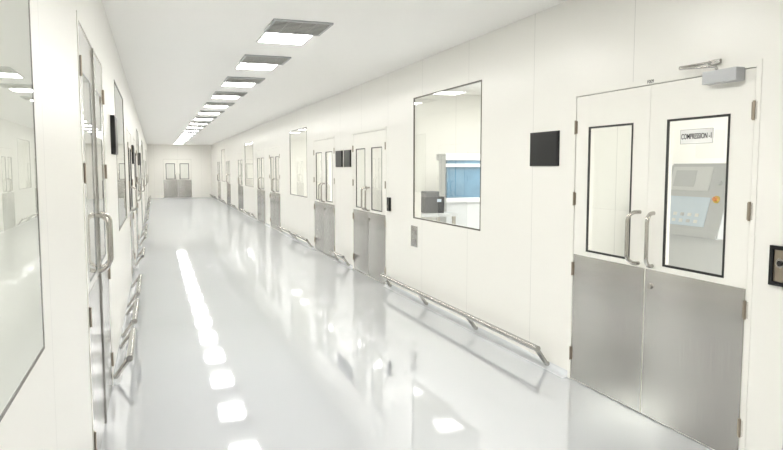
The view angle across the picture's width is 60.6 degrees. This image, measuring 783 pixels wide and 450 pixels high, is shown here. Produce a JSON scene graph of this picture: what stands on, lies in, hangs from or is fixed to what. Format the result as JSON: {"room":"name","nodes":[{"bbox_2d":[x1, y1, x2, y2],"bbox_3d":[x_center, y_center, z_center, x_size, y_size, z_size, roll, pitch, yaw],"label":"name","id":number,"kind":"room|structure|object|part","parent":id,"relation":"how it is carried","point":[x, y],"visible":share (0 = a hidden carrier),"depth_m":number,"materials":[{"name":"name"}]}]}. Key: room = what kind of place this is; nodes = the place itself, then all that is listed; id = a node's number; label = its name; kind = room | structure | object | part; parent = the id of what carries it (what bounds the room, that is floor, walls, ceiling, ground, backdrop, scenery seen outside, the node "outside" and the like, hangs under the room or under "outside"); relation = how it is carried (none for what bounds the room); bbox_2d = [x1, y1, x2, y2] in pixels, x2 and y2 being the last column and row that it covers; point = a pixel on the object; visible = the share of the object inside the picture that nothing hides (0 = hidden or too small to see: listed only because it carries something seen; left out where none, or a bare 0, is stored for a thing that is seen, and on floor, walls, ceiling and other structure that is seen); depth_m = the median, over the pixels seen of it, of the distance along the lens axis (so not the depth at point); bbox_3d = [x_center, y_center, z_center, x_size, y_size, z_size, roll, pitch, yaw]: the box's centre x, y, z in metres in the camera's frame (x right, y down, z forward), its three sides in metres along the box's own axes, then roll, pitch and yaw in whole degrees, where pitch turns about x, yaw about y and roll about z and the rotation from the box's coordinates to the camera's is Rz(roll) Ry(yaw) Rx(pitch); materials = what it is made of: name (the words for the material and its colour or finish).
{"room":"clean room","nodes":[
{"label":"clean room","id":0,"kind":"room"},
{"bbox_2d":[0,0,44,421],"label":"window","id":1,"kind":"structure","parent":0,"point":[20,344],"depth_m":2.48,"materials":[{"name":"clear glass"}]},
{"bbox_2d":[0,0,147,449],"bbox_3d":[-6.062,-1.195,16.110,0.012,2.820,40.500,-2,5,-19],"label":"wall","id":2,"kind":"structure","parent":0,"point":[51,410],"depth_m":2.58,"materials":[{"name":"white paint"}]},
{"bbox_2d":[76,10,113,449],"bbox_3d":[-1.786,0.074,4.051,0.177,2.335,1.620,-2,5,-19],"label":"door","id":3,"kind":"structure","parent":2,"relation":"in","point":[98,225],"depth_m":3.89,"materials":[{"name":"paint"}]},
{"bbox_3d":[-1.647,-0.256,3.661,0.001,1.072,0.452,-2,5,-19],"label":"glass pane","id":4,"kind":"part","parent":3,"relation":"part of","materials":[{"name":"clear glass"}]},
{"bbox_3d":[-1.645,0.789,3.750,0.004,0.938,0.762,-2,5,-19],"label":"kick plate","id":5,"kind":"part","parent":3,"relation":"part of","materials":[{"name":"silver metal"}]},
{"bbox_3d":[-1.905,-0.318,4.387,0.001,1.072,0.452,-2,5,-19],"label":"glass pane","id":6,"kind":"part","parent":3,"relation":"part of","materials":[{"name":"clear glass"}]},
{"bbox_3d":[-1.707,0.109,3.973,0.085,0.354,0.025,0,5,-3],"label":"handle","id":7,"kind":"part","parent":3,"relation":"part of","materials":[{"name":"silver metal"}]},
{"bbox_3d":[-1.775,0.092,4.166,0.085,0.354,0.025,-3,6,-35],"label":"handle","id":8,"kind":"part","parent":3,"relation":"part of","materials":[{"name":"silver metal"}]},
{"bbox_3d":[-1.903,0.727,4.477,0.004,0.938,0.762,-2,5,-19],"label":"kick plate","id":9,"kind":"part","parent":3,"relation":"part of","materials":[{"name":"silver metal"}]},
{"bbox_2d":[110,115,117,154],"bbox_3d":[-2.366,-0.762,5.717,0.041,0.320,0.400,-2,5,-19],"label":"panel","id":10,"kind":"object","parent":2,"relation":"attached to","point":[113,120],"visible":0.98,"depth_m":5.54,"materials":[{"name":"black plastic"}]},
{"bbox_3d":[-2.349,-0.763,5.723,0.004,0.290,0.370,-2,5,-19],"label":"panel","id":11,"kind":"part","parent":10,"relation":"part of","materials":[{"name":"black plastic"}]},
{"bbox_2d":[114,80,126,230],"bbox_3d":[-2.913,-0.726,7.208,0.015,1.424,1.899,-2,5,-19],"label":"window","id":12,"kind":"structure","parent":2,"relation":"in","point":[121,174],"depth_m":7.17,"materials":[{"name":"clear glass"}]},
{"bbox_2d":[113,327,135,378],"bbox_3d":[-2.155,1.026,5.422,0.153,0.183,0.940,-2,5,-19],"label":"rail","id":13,"kind":"object","parent":2,"relation":"attached to","point":[131,336],"visible":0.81,"depth_m":5.20,"materials":[{"name":"silver metal"}]},
{"bbox_2d":[113,204,147,384],"bbox_3d":[-6.032,0.184,16.238,0.050,0.050,40.500,-2,5,-19],"label":"baseboard","id":14,"kind":"structure","parent":2,"relation":"attached to","point":[121,352],"depth_m":6.37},
{"bbox_2d":[121,298,139,337],"bbox_3d":[-2.603,0.919,6.686,0.153,0.183,1.050,-2,5,-19],"label":"rail","id":15,"kind":"object","parent":2,"relation":"attached to","point":[135,306],"visible":0.88,"depth_m":6.43,"materials":[{"name":"silver metal"}]},
{"bbox_2d":[127,128,137,280],"bbox_3d":[-3.806,-0.312,9.774,0.187,2.135,1.620,-2,5,-19],"label":"door","id":16,"kind":"structure","parent":2,"relation":"in","point":[129,147],"depth_m":9.71,"materials":[{"name":"paint"}]},
{"bbox_3d":[-3.670,0.303,9.462,0.004,0.938,0.762,-2,5,-19],"label":"kick plate","id":17,"kind":"part","parent":16,"relation":"part of","materials":[{"name":"silver metal"}]},
{"bbox_3d":[-3.928,0.241,10.189,0.004,0.938,0.762,-2,5,-19],"label":"kick plate","id":18,"kind":"part","parent":16,"relation":"part of","materials":[{"name":"silver metal"}]},
{"bbox_3d":[-3.735,-0.380,9.710,0.098,0.355,0.026,0,5,1],"label":"handle","id":19,"kind":"part","parent":16,"relation":"part of","materials":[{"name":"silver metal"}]},
{"bbox_2d":[131,145,134,163],"bbox_3d":[-4.194,-1.141,10.870,0.036,0.300,0.400,-2,5,-19],"label":"panel","id":20,"kind":"object","parent":2,"relation":"attached to","point":[133,155],"visible":0.97,"depth_m":10.69,"materials":[{"name":"black plastic"}]},
{"bbox_2d":[127,274,141,306],"bbox_3d":[-3.136,0.791,8.189,0.153,0.183,1.350,-2,5,-19],"label":"rail","id":21,"kind":"object","parent":2,"relation":"attached to","point":[138,281],"visible":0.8,"depth_m":7.86,"materials":[{"name":"silver metal"}]},
{"bbox_2d":[133,137,140,254],"bbox_3d":[-4.805,-0.552,12.592,0.187,2.135,1.620,-2,5,-19],"label":"door","id":22,"kind":"structure","parent":2,"relation":"in","point":[134,140],"depth_m":12.53,"materials":[{"name":"paint"}]},
{"bbox_3d":[-4.844,-0.551,12.579,0.104,2.135,1.620,-2,5,-19],"label":"frame","id":23,"kind":"part","parent":22,"relation":"part of","materials":[{"name":"paint"}]},
{"bbox_3d":[-4.669,0.063,12.281,0.004,0.938,0.762,-2,5,-19],"label":"kick plate","id":24,"kind":"part","parent":22,"relation":"part of","materials":[{"name":"silver metal"}]},
{"bbox_3d":[-4.927,0.001,13.008,0.004,0.938,0.762,-2,5,-19],"label":"kick plate","id":25,"kind":"part","parent":22,"relation":"part of","materials":[{"name":"silver metal"}]},
{"bbox_3d":[-4.736,-0.619,12.529,0.095,0.355,0.054,-2,5,-19],"label":"handle","id":26,"kind":"part","parent":22,"relation":"part of","materials":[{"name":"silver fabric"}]},
{"bbox_2d":[136,129,139,195],"bbox_3d":[-5.644,-1.381,14.912,0.015,1.424,1.999,-2,5,-19],"label":"window","id":27,"kind":"structure","parent":2,"relation":"in","point":[137,141],"depth_m":14.94,"materials":[{"name":"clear glass"}]},
{"bbox_2d":[135,248,144,265],"bbox_3d":[-4.218,0.531,11.243,0.153,0.183,1.050,-2,5,-19],"label":"rail","id":28,"kind":"object","parent":2,"relation":"attached to","point":[142,253],"visible":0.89,"depth_m":10.91,"materials":[{"name":"silver metal"}]},
{"bbox_2d":[139,146,144,228],"bbox_3d":[-6.570,-0.976,17.572,0.187,2.135,1.620,-2,5,-19],"label":"door","id":29,"kind":"structure","parent":2,"relation":"in","point":[141,178],"depth_m":17.50,"materials":[{"name":"paint"}]},
{"bbox_2d":[141,140,143,186],"bbox_3d":[-7.642,-1.861,20.549,0.015,1.424,1.999,-2,5,-19],"label":"window","id":30,"kind":"structure","parent":2,"relation":"in","point":[141,140],"depth_m":20.65,"materials":[{"name":"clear glass"}]},
{"bbox_2d":[139,230,146,245],"bbox_3d":[-5.292,0.273,14.273,0.153,0.183,1.500,-2,5,-19],"label":"rail","id":31,"kind":"object","parent":2,"relation":"attached to","point":[145,232],"visible":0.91,"depth_m":13.88,"materials":[{"name":"silver metal"}]},
{"bbox_2d":[143,152,146,212],"bbox_3d":[-8.735,-1.495,23.679,0.187,2.135,1.620,-2,5,-19],"label":"door","id":32,"kind":"structure","parent":2,"relation":"in","point":[143,152],"depth_m":23.81,"materials":[{"name":"paint"}]},
{"bbox_2d":[145,155,147,204],"bbox_3d":[-10.233,-1.855,27.906,0.187,2.135,1.620,-2,5,-19],"label":"door","id":33,"kind":"structure","parent":2,"relation":"in","point":[145,155],"depth_m":27.83,"materials":[{"name":"paint"}]},
{"bbox_2d":[166,164,188,178],"bbox_3d":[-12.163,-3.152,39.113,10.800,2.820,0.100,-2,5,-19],"label":"window","id":34,"kind":"structure","parent":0,"point":[170,174],"depth_m":38.93,"materials":[{"name":"clear glass"}]},
{"bbox_2d":[147,144,211,197],"bbox_3d":[-10.997,-2.872,35.825,10.800,2.820,0.100,-2,5,-19],"label":"wall","id":35,"kind":"structure","parent":0,"point":[200,155],"depth_m":35.66,"materials":[{"name":"white paint"}]},
{"bbox_2d":[162,158,192,197],"bbox_3d":[-11.388,-2.490,35.672,1.490,2.085,0.187,-2,5,-19],"label":"door","id":36,"kind":"structure","parent":35,"relation":"in","point":[177,187],"depth_m":35.66,"materials":[{"name":"paint"}]},
{"bbox_3d":[-11.720,-1.920,35.596,0.698,0.938,0.004,-2,5,-19],"label":"kick plate","id":37,"kind":"part","parent":36,"relation":"part of","materials":[{"name":"silver metal"}]},
{"bbox_3d":[-11.052,-1.940,35.831,0.698,0.938,0.004,-2,5,-19],"label":"kick plate","id":38,"kind":"part","parent":36,"relation":"part of","materials":[{"name":"silver metal"}]},
{"bbox_2d":[263,157,278,190],"bbox_3d":[-2.150,-1.617,21.069,3.980,2.820,0.080,-2,5,-19],"label":"wall","id":39,"kind":"structure","parent":0,"point":[277,157],"depth_m":20.53,"materials":[{"name":"white paint"}]},
{"bbox_2d":[294,129,331,200],"bbox_3d":[-0.551,-1.233,16.559,3.980,2.820,0.080,-2,5,-19],"label":"wall","id":40,"kind":"structure","parent":0,"point":[300,148],"depth_m":15.95,"materials":[{"name":"white paint"}]},
{"bbox_2d":[102,0,566,144],"bbox_3d":[-4.819,-2.844,18.273,11.000,0.100,44.200,-2,5,-19],"label":"ceiling","id":41,"kind":"structure","parent":0,"point":[174,55],"depth_m":6.95,"materials":[{"name":"white paint"}]},
{"bbox_2d":[184,129,201,130],"bbox_3d":[-6.428,-3.077,21.695,0.510,0.016,0.530,-2,5,-19],"label":"recessed light","id":42,"kind":"object","parent":41,"relation":"in","point":[185,129],"visible":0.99,"depth_m":21.69,"materials":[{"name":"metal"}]},
{"bbox_2d":[190,121,210,123],"bbox_3d":[-5.183,-2.778,18.181,0.510,0.016,0.530,-2,5,-19],"label":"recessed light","id":43,"kind":"object","parent":41,"relation":"in","point":[191,121],"visible":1,"depth_m":18.09,"materials":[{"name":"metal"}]},
{"bbox_2d":[194,116,216,118],"bbox_3d":[-4.560,-2.629,16.425,0.510,0.016,0.530,-2,5,-19],"label":"ceiling vent","id":44,"kind":"object","parent":41,"relation":"in","point":[195,117],"visible":1,"depth_m":16.30,"materials":[{"name":"metal"}]},
{"bbox_2d":[198,113,219,114],"bbox_3d":[-4.133,-2.527,15.180,0.470,0.008,0.550,-2,5,-19],"label":"recessed light","id":45,"kind":"object","parent":41,"relation":"in","point":[198,113],"visible":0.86,"depth_m":15.19,"materials":[{"name":"white plastic"}]},
{"bbox_2d":[199,110,224,112],"bbox_3d":[-3.937,-2.479,14.668,0.510,0.016,0.530,-2,5,-19],"label":"ceiling vent","id":46,"kind":"object","parent":41,"relation":"in","point":[200,111],"visible":1,"depth_m":14.57,"materials":[{"name":"metal"}]},
{"bbox_2d":[204,105,228,107],"bbox_3d":[-3.510,-2.377,13.423,0.470,0.008,0.550,-2,5,-19],"label":"recessed light","id":47,"kind":"object","parent":41,"relation":"in","point":[208,106],"visible":0.85,"depth_m":13.46,"materials":[{"name":"white plastic"}]},
{"bbox_2d":[205,102,234,105],"bbox_3d":[-3.314,-2.330,12.911,0.510,0.016,0.530,-2,5,-19],"label":"ceiling vent","id":48,"kind":"object","parent":41,"relation":"in","point":[207,103],"visible":1,"depth_m":12.91,"materials":[{"name":"metal"}]},
{"bbox_2d":[211,95,239,98],"bbox_3d":[-2.887,-2.228,11.666,0.470,0.008,0.550,-2,5,-19],"label":"recessed light","id":49,"kind":"object","parent":41,"relation":"in","point":[215,97],"visible":0.82,"depth_m":11.74,"materials":[{"name":"white plastic"}]},
{"bbox_2d":[213,91,246,96],"bbox_3d":[-2.692,-2.180,11.154,0.510,0.016,0.530,-2,5,-19],"label":"ceiling vent","id":50,"kind":"object","parent":41,"relation":"in","point":[216,93],"visible":1,"depth_m":11.06,"materials":[{"name":"metal"}]},
{"bbox_2d":[220,82,255,86],"bbox_3d":[-2.264,-2.079,9.909,0.470,0.008,0.550,-2,5,-19],"label":"recessed light","id":51,"kind":"object","parent":41,"relation":"in","point":[227,84],"visible":0.81,"depth_m":9.91,"materials":[{"name":"white plastic"}]},
{"bbox_2d":[223,76,264,83],"bbox_3d":[-2.069,-2.031,9.397,0.510,0.016,0.530,-2,5,-19],"label":"ceiling vent","id":52,"kind":"object","parent":41,"relation":"in","point":[229,79],"visible":1,"depth_m":9.41,"materials":[{"name":"metal"}]},
{"bbox_2d":[234,63,278,70],"bbox_3d":[-1.641,-1.929,8.152,0.470,0.008,0.550,-2,5,-19],"label":"recessed light","id":53,"kind":"object","parent":41,"relation":"in","point":[246,66],"visible":0.91,"depth_m":8.15,"materials":[{"name":"white plastic"}]},
{"bbox_2d":[239,54,290,64],"bbox_3d":[-1.446,-1.881,7.640,0.510,0.016,0.530,-2,5,-19],"label":"ceiling vent","id":54,"kind":"object","parent":41,"relation":"in","point":[251,59],"visible":1,"depth_m":7.59,"materials":[{"name":"metal"}]},
{"bbox_2d":[256,32,313,44],"bbox_3d":[-1.019,-1.780,6.395,0.470,0.008,0.550,-2,5,-19],"label":"recessed light","id":55,"kind":"object","parent":41,"relation":"in","point":[273,38],"visible":0.9,"depth_m":6.39,"materials":[{"name":"white plastic"}]},
{"bbox_2d":[264,18,333,35],"bbox_3d":[-0.823,-1.732,5.883,0.510,0.016,0.530,-2,5,-19],"label":"ceiling vent","id":56,"kind":"object","parent":41,"relation":"in","point":[281,26],"visible":1,"depth_m":5.86,"materials":[{"name":"metal"}]},
{"bbox_2d":[100,197,712,449],"bbox_3d":[-4.819,0.065,18.520,11.000,0.100,44.200,-2,5,-19],"label":"floor","id":57,"kind":"structure","parent":0,"point":[250,336],"depth_m":5.21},
{"bbox_2d":[421,211,457,223],"bbox_3d":[0.543,0.315,9.213,0.520,0.980,0.600,-2,5,-19],"label":"bench","id":58,"kind":"object","parent":57,"relation":"on","point":[445,214],"visible":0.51,"depth_m":8.94,"materials":[{"name":"grey plastic"}]},
{"bbox_2d":[421,191,443,212],"bbox_3d":[0.533,-0.315,9.126,0.280,0.290,0.316,-2,5,-19],"label":"printer","id":59,"kind":"object","parent":58,"relation":"on","point":[431,202],"visible":0.91,"depth_m":9.00,"materials":[{"name":"grey plastic"}]},
{"bbox_2d":[421,191,438,196],"bbox_3d":[0.525,-0.416,9.139,0.200,0.090,0.190,-2,5,-19],"label":"paper tray","id":60,"kind":"object","parent":59,"relation":"on","point":[423,193],"depth_m":9.06,"materials":[{"name":"grey plastic"}]},
{"bbox_3d":[0.837,0.350,9.043,0.040,0.940,0.040,-2,5,-19],"label":"leg","id":61,"kind":"part","parent":58,"relation":"part of","materials":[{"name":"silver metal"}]},
{"bbox_2d":[436,153,479,228],"bbox_3d":[1.623,-0.203,10.467,1.860,1.800,0.380,-2,5,-19],"label":"machine","id":62,"kind":"object","parent":57,"relation":"on","point":[459,174],"visible":0.17,"depth_m":10.09,"materials":[{"name":"grey plastic"}]},
{"bbox_2d":[436,153,479,159],"bbox_3d":[1.611,-1.050,10.402,1.840,0.100,0.360,-2,5,-19],"label":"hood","id":63,"kind":"object","parent":62,"relation":"attached to","point":[447,156],"depth_m":10.03,"materials":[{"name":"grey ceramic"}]},
{"bbox_3d":[1.668,-0.912,10.252,1.840,0.050,0.038,-2,5,-19],"label":"cross frame","id":64,"kind":"part","parent":62,"relation":"part of","materials":[{"name":"white metal"}]},
{"bbox_2d":[668,163,725,274],"bbox_3d":[2.566,0.325,5.323,0.646,1.620,0.640,-2,5,-19],"label":"machine","id":65,"kind":"object","parent":57,"relation":"on","point":[697,190],"visible":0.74,"depth_m":5.16,"materials":[{"name":"grey metal"}]},
{"bbox_3d":[2.353,-0.365,5.268,0.055,0.185,0.410,-2,5,-19],"label":"hood panel","id":66,"kind":"part","parent":65,"relation":"part of","materials":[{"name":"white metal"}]},
{"bbox_2d":[359,93,480,220],"bbox_3d":[1.264,-0.797,11.439,3.980,2.820,0.080,-2,5,-19],"label":"wall","id":67,"kind":"structure","parent":0,"point":[450,123],"depth_m":11.18,"materials":[{"name":"white paint"}]},
{"bbox_2d":[211,0,782,449],"bbox_3d":[-2.945,-1.288,17.207,0.100,2.820,40.500,-2,5,-19],"label":"wall","id":68,"kind":"structure","parent":0,"point":[512,274],"depth_m":5.55,"materials":[{"name":"white paint"}]},
{"bbox_2d":[217,156,220,201],"bbox_3d":[-8.223,-2.203,31.996,0.187,2.135,1.620,-2,5,-19],"label":"door","id":69,"kind":"structure","parent":68,"relation":"in","point":[218,157],"depth_m":31.94,"materials":[{"name":"paint"}]},
{"bbox_3d":[-8.101,-1.587,31.680,0.004,0.938,0.762,-2,5,-19],"label":"kick plate","id":70,"kind":"part","parent":69,"relation":"part of","materials":[{"name":"silver metal"}]},
{"bbox_2d":[221,149,224,181],"bbox_3d":[-7.500,-2.656,29.898,0.015,1.424,1.599,-2,5,-19],"label":"window","id":71,"kind":"structure","parent":68,"relation":"in","point":[223,150],"depth_m":29.91,"materials":[{"name":"clear glass"}]},
{"bbox_2d":[226,154,230,206],"bbox_3d":[-6.791,-1.859,27.956,0.187,2.135,1.620,-2,5,-19],"label":"door","id":72,"kind":"structure","parent":68,"relation":"in","point":[228,173],"depth_m":27.93,"materials":[{"name":"paint"}]},
{"bbox_3d":[-6.926,-1.305,28.366,0.004,0.938,0.762,-2,5,-19],"label":"kick plate","id":73,"kind":"part","parent":72,"relation":"part of","materials":[{"name":"silver metal"}]},
{"bbox_3d":[-6.668,-1.243,27.640,0.004,0.938,0.762,-2,5,-19],"label":"kick plate","id":74,"kind":"part","parent":72,"relation":"part of","materials":[{"name":"silver metal"}]},
{"bbox_2d":[237,152,243,212],"bbox_3d":[-5.425,-1.531,24.104,0.187,2.135,1.620,-2,5,-19],"label":"door","id":75,"kind":"structure","parent":68,"relation":"in","point":[239,155],"depth_m":24.02,"materials":[{"name":"paint"}]},
{"bbox_3d":[-5.556,-1.923,24.436,0.001,0.864,0.444,-2,5,-19],"label":"glass pane","id":76,"kind":"part","parent":75,"relation":"part of","materials":[{"name":"clear glass"}]},
{"bbox_3d":[-5.561,-0.978,24.514,0.004,0.938,0.762,-2,5,-19],"label":"kick plate","id":77,"kind":"part","parent":75,"relation":"part of","materials":[{"name":"silver metal"}]},
{"bbox_3d":[-5.303,-0.916,23.788,0.004,0.938,0.762,-2,5,-19],"label":"kick plate","id":78,"kind":"part","parent":75,"relation":"part of","materials":[{"name":"silver metal"}]},
{"bbox_2d":[245,141,253,186],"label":"window","id":79,"kind":"structure","parent":68,"relation":"in","point":[246,144],"depth_m":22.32,"materials":[{"name":"clear glass"}]},
{"bbox_3d":[-4.638,-1.969,21.817,0.001,1.397,1.972,-2,5,-19],"label":"glass pane","id":80,"kind":"part","parent":79,"relation":"part of","materials":[{"name":"clear glass"}]},
{"bbox_2d":[256,148,265,223],"bbox_3d":[-3.793,-1.140,19.500,0.187,2.135,1.620,-2,5,-19],"label":"door","id":81,"kind":"structure","parent":68,"relation":"in","point":[260,153],"depth_m":19.46,"materials":[{"name":"paint"}]},
{"bbox_3d":[-3.929,-0.586,19.911,0.004,0.938,0.762,-2,5,-19],"label":"kick plate","id":82,"kind":"part","parent":81,"relation":"part of","materials":[{"name":"silver metal"}]},
{"bbox_3d":[-3.671,-0.524,19.184,0.004,0.938,0.762,-2,5,-19],"label":"kick plate","id":83,"kind":"part","parent":81,"relation":"part of","materials":[{"name":"silver metal"}]},
{"bbox_2d":[269,145,280,231],"bbox_3d":[-2.994,-0.948,17.245,0.187,2.135,1.620,-2,5,-19],"label":"door","id":84,"kind":"structure","parent":68,"relation":"in","point":[274,152],"depth_m":17.23,"materials":[{"name":"paint"}]},
{"bbox_3d":[-3.130,-0.394,17.656,0.004,0.938,0.762,-2,5,-19],"label":"kick plate","id":85,"kind":"part","parent":84,"relation":"part of","materials":[{"name":"silver metal"}]},
{"bbox_3d":[-2.872,-0.332,16.929,0.004,0.938,0.762,-2,5,-19],"label":"kick plate","id":86,"kind":"part","parent":84,"relation":"part of","materials":[{"name":"silver metal"}]},
{"bbox_2d":[276,225,293,237],"bbox_3d":[-2.482,0.155,15.658,0.153,0.183,1.550,-2,5,-19],"label":"rail","id":87,"kind":"object","parent":68,"relation":"attached to","point":[279,227],"visible":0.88,"depth_m":15.46,"materials":[{"name":"silver metal"}]},
{"bbox_2d":[289,127,306,196],"bbox_3d":[-2.005,-1.338,14.396,0.015,1.424,1.799,-2,5,-19],"label":"window","id":88,"kind":"structure","parent":68,"relation":"in","point":[304,127],"depth_m":15.16,"materials":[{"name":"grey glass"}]},
{"bbox_2d":[290,232,312,246],"bbox_3d":[-1.882,0.299,13.967,0.153,0.183,1.550,-2,5,-19],"label":"rail","id":89,"kind":"object","parent":68,"relation":"attached to","point":[292,233],"visible":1,"depth_m":13.70,"materials":[{"name":"silver metal"}]},
{"bbox_2d":[313,136,335,258],"bbox_3d":[-1.229,-0.524,12.266,0.187,2.135,1.620,-2,5,-19],"label":"door","id":90,"kind":"structure","parent":68,"relation":"in","point":[324,210],"depth_m":12.22,"materials":[{"name":"paint"}]},
{"bbox_3d":[-1.364,0.030,12.676,0.004,0.938,0.762,-2,5,-19],"label":"kick plate","id":91,"kind":"part","parent":90,"relation":"part of","materials":[{"name":"silver metal"}]},
{"bbox_3d":[-1.300,-0.601,12.317,0.098,0.355,0.026,0,5,1],"label":"handle","id":92,"kind":"part","parent":90,"relation":"part of","materials":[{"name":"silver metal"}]},
{"bbox_3d":[-1.248,-0.589,12.170,0.098,0.355,0.026,-4,6,-40],"label":"handle","id":93,"kind":"part","parent":90,"relation":"part of","materials":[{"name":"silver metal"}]},
{"bbox_3d":[-1.107,0.091,11.950,0.004,0.938,0.762,-2,5,-19],"label":"kick plate","id":94,"kind":"part","parent":90,"relation":"part of","materials":[{"name":"silver metal"}]},
{"bbox_2d":[335,151,342,166],"bbox_3d":[-0.873,-1.100,11.156,0.026,0.270,0.400,-2,5,-19],"label":"panel","id":95,"kind":"object","parent":68,"relation":"attached to","point":[338,154],"visible":1,"depth_m":11.09,"materials":[{"name":"black plastic"}]},
{"bbox_3d":[-0.883,-1.099,11.152,0.004,0.240,0.370,-2,5,-19],"label":"panel","id":96,"kind":"part","parent":95,"relation":"part of","materials":[{"name":"black plastic"}]},
{"bbox_2d":[330,250,349,265],"bbox_3d":[-0.850,0.547,11.054,0.153,0.183,0.750,-2,5,-19],"label":"rail","id":97,"kind":"object","parent":68,"relation":"attached to","point":[335,254],"visible":1,"depth_m":10.92,"materials":[{"name":"silver metal"}]},
{"bbox_2d":[344,150,350,166],"bbox_3d":[-0.703,-1.059,10.677,0.026,0.270,0.380,-2,5,-19],"label":"panel","id":98,"kind":"object","parent":68,"relation":"attached to","point":[347,153],"visible":1,"depth_m":10.62,"materials":[{"name":"black plastic"}]},
{"bbox_2d":[352,126,386,284],"bbox_3d":[-0.330,-0.308,9.729,0.187,2.135,1.620,-2,5,-19],"label":"door","id":99,"kind":"structure","parent":68,"relation":"in","point":[369,224],"depth_m":9.63,"materials":[{"name":"paint"}]},
{"bbox_3d":[-0.465,0.245,10.140,0.004,0.938,0.762,-2,5,-19],"label":"kick plate","id":100,"kind":"part","parent":99,"relation":"part of","materials":[{"name":"silver metal"}]},
{"bbox_3d":[-0.401,-0.386,9.780,0.098,0.355,0.026,0,5,1],"label":"handle","id":101,"kind":"part","parent":99,"relation":"part of","materials":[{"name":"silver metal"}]},
{"bbox_3d":[-0.348,-0.373,9.634,0.098,0.355,0.026,-4,6,-40],"label":"handle","id":102,"kind":"part","parent":99,"relation":"part of","materials":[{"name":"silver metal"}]},
{"bbox_3d":[-0.207,0.307,9.413,0.004,0.938,0.762,-2,5,-19],"label":"kick plate","id":103,"kind":"part","parent":99,"relation":"part of","materials":[{"name":"silver metal"}]},
{"bbox_2d":[211,197,566,377],"bbox_3d":[-3.015,0.094,17.300,0.050,0.050,40.500,-2,5,-19],"label":"baseboard","id":104,"kind":"structure","parent":68,"relation":"attached to","point":[535,359],"depth_m":6.55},
{"bbox_2d":[387,197,390,210],"bbox_3d":[-0.037,-0.275,8.830,0.041,0.180,0.090,-2,5,-19],"label":"intercom","id":105,"kind":"object","parent":68,"relation":"attached to","point":[388,198],"visible":1,"depth_m":8.79,"materials":[{"name":"black plastic"}]},
{"bbox_2d":[411,225,417,247],"bbox_3d":[0.281,0.134,7.998,0.015,0.247,0.198,-2,5,-19],"label":"switch plate","id":106,"kind":"object","parent":68,"relation":"attached to","point":[414,229],"visible":1,"depth_m":8.00,"materials":[{"name":"silver metal"}]},
{"bbox_2d":[413,80,481,230],"bbox_3d":[0.559,-0.722,7.162,0.015,1.424,1.759,-2,5,-19],"label":"window","id":107,"kind":"structure","parent":68,"relation":"in","point":[479,80],"depth_m":7.39,"materials":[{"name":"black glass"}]},
{"bbox_2d":[380,274,549,365],"bbox_3d":[0.560,0.885,7.075,0.153,0.183,3.820,-2,5,-19],"label":"rail","id":108,"kind":"object","parent":68,"relation":"attached to","point":[471,319],"visible":1,"depth_m":6.39,"materials":[{"name":"silver metal"}]},
{"bbox_2d":[530,130,559,165],"bbox_3d":[1.207,-0.601,5.300,0.018,0.270,0.410,-2,5,-19],"label":"panel","id":109,"kind":"object","parent":68,"relation":"attached to","point":[544,146],"visible":1,"depth_m":5.27,"materials":[{"name":"black plastic"}]},
{"bbox_2d":[567,59,762,449],"bbox_3d":[1.615,0.159,4.242,0.187,2.135,1.620,-2,5,-19],"label":"door","id":110,"kind":"structure","parent":68,"relation":"in","point":[669,344],"depth_m":4.09,"materials":[{"name":"paint"}]},
{"bbox_3d":[1.480,0.712,4.653,0.004,0.938,0.762,-2,5,-19],"label":"kick plate","id":111,"kind":"part","parent":110,"relation":"part of","materials":[{"name":"silver metal"}]},
{"bbox_3d":[1.544,0.081,4.294,0.098,0.355,0.026,0,5,1],"label":"handle","id":112,"kind":"part","parent":110,"relation":"part of","materials":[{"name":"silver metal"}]},
{"bbox_3d":[1.596,0.094,4.147,0.098,0.355,0.026,-4,6,-40],"label":"handle","id":113,"kind":"part","parent":110,"relation":"part of","materials":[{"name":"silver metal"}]},
{"bbox_3d":[1.737,0.774,3.926,0.004,0.938,0.762,-2,5,-19],"label":"kick plate","id":114,"kind":"part","parent":110,"relation":"part of","materials":[{"name":"silver metal"}]},
{"bbox_2d":[679,59,744,84],"bbox_3d":[1.749,-0.836,3.661,0.080,0.135,0.390,-2,5,-23],"label":"door closer","id":115,"kind":"object","parent":110,"relation":"attached to","point":[732,74],"depth_m":3.60,"materials":[{"name":"metal"}]},
{"bbox_3d":[1.703,-0.863,3.714,0.029,0.057,0.251,-2,5,-24],"label":"arm","id":116,"kind":"part","parent":115,"relation":"part of","materials":[{"name":"silver metal"}]},
{"bbox_2d":[768,245,782,286],"bbox_3d":[1.931,0.206,3.299,0.027,0.200,0.160,-2,5,-19],"label":"card reader","id":117,"kind":"object","parent":68,"relation":"attached to","point":[775,272],"visible":1,"depth_m":3.34,"materials":[{"name":"black plastic"}]},
{"bbox_3d":[1.938,0.206,3.302,0.011,0.160,0.120,-2,5,-19],"label":"plate","id":118,"kind":"part","parent":117,"relation":"part of","materials":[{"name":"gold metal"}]},
{"bbox_2d":[591,117,727,256],"bbox_3d":[3.172,-0.340,6.056,3.980,2.820,0.080,-2,5,-19],"label":"wall","id":119,"kind":"structure","parent":0,"point":[612,145],"depth_m":5.56,"materials":[{"name":"white paint"}]}
]}

